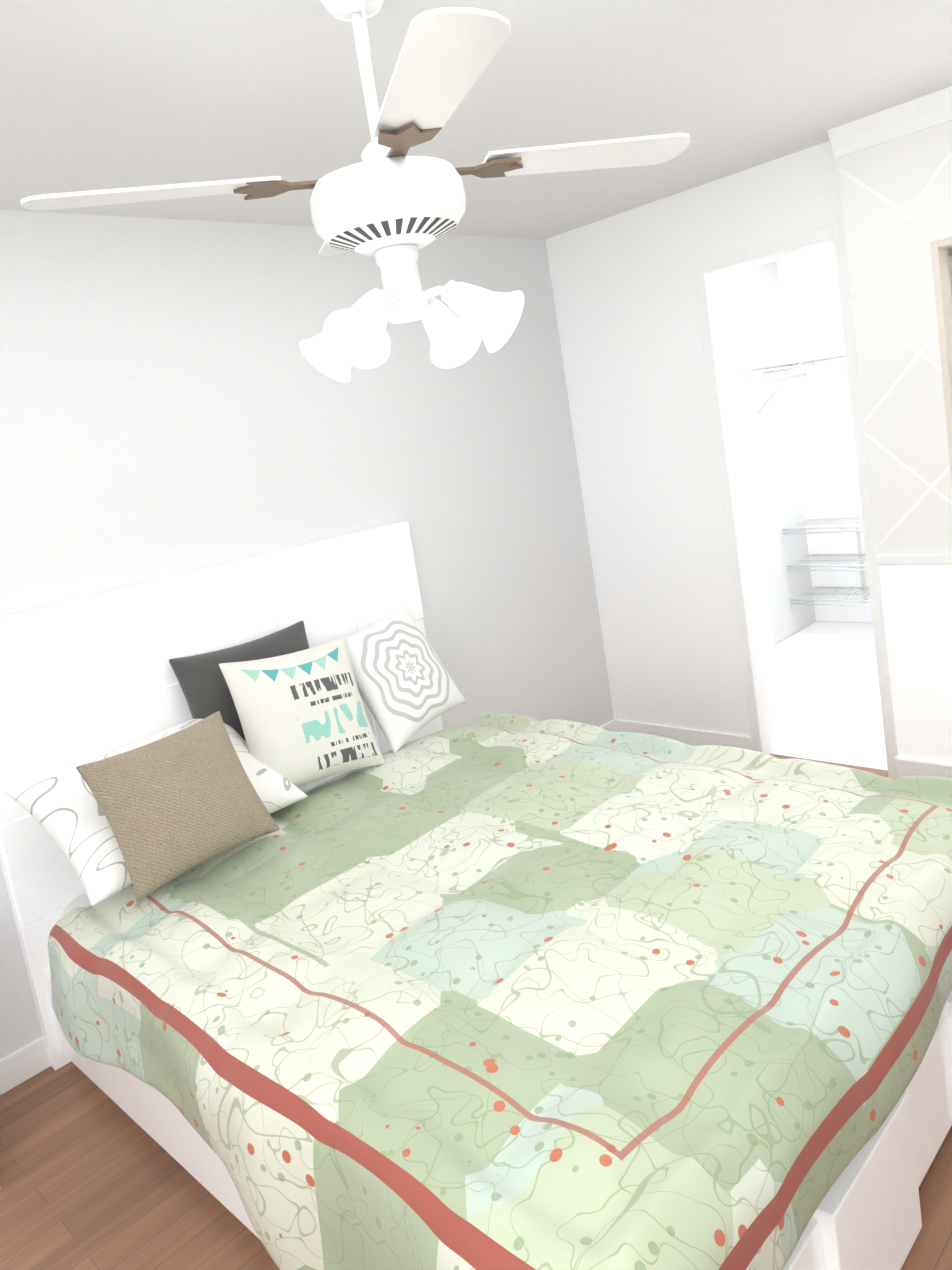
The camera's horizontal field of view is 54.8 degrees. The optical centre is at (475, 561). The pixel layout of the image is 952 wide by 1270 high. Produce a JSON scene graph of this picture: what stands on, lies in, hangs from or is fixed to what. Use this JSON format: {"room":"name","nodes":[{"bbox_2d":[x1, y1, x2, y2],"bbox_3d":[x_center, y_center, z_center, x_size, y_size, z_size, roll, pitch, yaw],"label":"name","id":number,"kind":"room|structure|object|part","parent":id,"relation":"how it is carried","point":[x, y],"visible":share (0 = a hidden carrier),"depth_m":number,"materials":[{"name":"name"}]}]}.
{"room":"bedroom","nodes":[
{"label":"bedroom","id":0,"kind":"room"},
{"bbox_2d":[0,210,815,1058],"bbox_3d":[-0.332,-0.067,3.684,0.100,2.440,7.150,-1,11,45],"label":"wall","id":1,"kind":"structure","parent":0,"point":[174,400],"depth_m":3.31,"materials":[{"name":"paint"}]},
{"bbox_2d":[0,719,617,1094],"bbox_3d":[-0.901,1.318,3.007,0.017,0.095,4.650,-1,11,45],"label":"baseboard","id":2,"kind":"structure","parent":1,"relation":"attached to","point":[24,1063],"depth_m":2.62,"materials":[{"name":"paint"}]},
{"bbox_2d":[741,358,844,605],"bbox_3d":[1.555,-0.406,5.234,0.360,1.813,2.052,-1,11,45],"label":"wire closet shelf","id":3,"kind":"object","parent":1,"relation":"attached to","point":[747,370],"depth_m":5.75,"materials":[{"name":"white metal"}]},
{"bbox_2d":[0,754,951,1269],"bbox_3d":[0.168,1.342,1.988,2.970,0.012,4.710,-1,11,45],"label":"floor","id":4,"kind":"structure","parent":0,"point":[92,1176],"depth_m":2.12,"materials":[{"name":"brown wood"}]},
{"bbox_2d":[0,521,951,1269],"bbox_3d":[-0.007,0.640,2.378,2.182,1.310,1.810,-1,11,45],"label":"bed","id":5,"kind":"object","parent":4,"relation":"on","point":[342,949],"visible":1,"depth_m":1.97,"materials":[{"name":"green fabric"}]},
{"bbox_3d":[-0.752,0.655,3.135,0.058,1.310,1.650,-1,11,45],"label":"headboard","id":6,"kind":"part","parent":5,"relation":"part of","materials":[{"name":"white paint"}]},
{"bbox_2d":[218,636,385,805],"bbox_3d":[-0.540,0.486,2.908,0.470,0.470,0.123,-10,-15,-37],"label":"pillow","id":7,"kind":"object","parent":5,"relation":"on","point":[302,715],"depth_m":2.85,"materials":[{"name":"white fabric"}]},
{"bbox_3d":[0.073,1.128,2.452,2.111,0.310,1.600,-1,11,45],"label":"frame","id":8,"kind":"part","parent":5,"relation":"part of","materials":[{"name":"white paint"}]},
{"bbox_2d":[0,0,951,238],"bbox_3d":[0.913,-1.339,2.057,4.400,0.100,7.150,-1,11,45],"label":"ceiling","id":9,"kind":"structure","parent":0,"point":[103,94],"depth_m":2.30,"materials":[{"name":"paint"}]},
{"bbox_2d":[21,0,690,381],"bbox_3d":[-0.169,-0.704,1.674,0.916,0.696,0.916,-5,9,30],"label":"ceiling fan","id":10,"kind":"object","parent":9,"relation":"hanging from","point":[389,206],"visible":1,"depth_m":1.59,"materials":[{"name":"white metal"}]},
{"bbox_2d":[546,141,843,753],"bbox_3d":[1.086,-0.343,4.027,1.420,2.440,0.200,-1,11,45],"label":"wall","id":11,"kind":"structure","parent":0,"point":[627,311],"depth_m":4.08,"materials":[{"name":"paint"}]},
{"bbox_2d":[616,719,751,749],"bbox_3d":[0.972,0.831,4.340,0.720,0.095,0.013,-1,11,45],"label":"baseboard","id":12,"kind":"structure","parent":11,"relation":"attached to","point":[693,737],"depth_m":4.30,"materials":[{"name":"paint"}]},
{"bbox_2d":[693,222,897,777],"bbox_3d":[1.290,-0.182,3.718,0.630,2.145,0.012,-1,11,45],"label":"trim","id":13,"kind":"structure","parent":11,"relation":"attached to","point":[836,232],"depth_m":3.60,"materials":[{"name":"paint"}]},
{"bbox_2d":[774,621,858,645],"bbox_3d":[1.314,1.151,2.404,4.400,0.088,7.150,-1,11,45],"label":"baseboard","id":14,"kind":"structure","parent":0,"point":[818,621],"depth_m":6.09,"materials":[{"name":"white wood"}]},
{"bbox_2d":[776,246,872,622],"bbox_3d":[3.587,-0.829,4.632,4.300,2.440,0.100,-1,11,45],"label":"wall","id":15,"kind":"structure","parent":0,"point":[809,297],"depth_m":5.91,"materials":[{"name":"paint"}]},
{"bbox_2d":[821,318,870,605],"bbox_3d":[2.659,-0.591,5.292,1.119,1.813,0.369,-1,11,45],"label":"wire closet shelf","id":16,"kind":"object","parent":15,"relation":"attached to","point":[855,521],"depth_m":5.76,"materials":[{"name":"white metal"}]},
{"bbox_2d":[771,622,887,769],"bbox_3d":[2.055,0.633,4.912,1.500,0.009,2.240,-1,11,45],"label":"floor","id":17,"kind":"structure","parent":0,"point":[828,687],"depth_m":4.73,"materials":[{"name":"paint"}]},
{"bbox_2d":[837,120,951,764],"bbox_3d":[1.968,-0.351,3.070,1.180,2.440,0.300,-1,11,45],"label":"tiled wall","id":18,"kind":"structure","parent":0,"point":[896,196],"depth_m":3.25,"materials":[{"name":"tile"}]},
{"bbox_2d":[827,86,951,564],"bbox_3d":[1.785,-0.751,2.886,1.205,1.550,0.060,-1,11,45],"label":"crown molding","id":19,"kind":"structure","parent":18,"relation":"attached to","point":[908,117],"depth_m":3.09,"materials":[{"name":"paint"}]},
{"bbox_2d":[894,755,951,777],"bbox_3d":[2.031,0.810,3.136,1.165,0.130,0.022,-1,11,45],"label":"baseboard","id":20,"kind":"structure","parent":18,"relation":"attached to","point":[906,767],"depth_m":3.46,"materials":[{"name":"paint"}]},
{"bbox_2d":[931,237,951,481],"bbox_3d":[1.997,-0.597,2.963,0.820,1.040,0.304,-1,11,45],"label":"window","id":21,"kind":"structure","parent":18,"relation":"in","point":[941,251],"depth_m":3.12,"materials":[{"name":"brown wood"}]}
]}

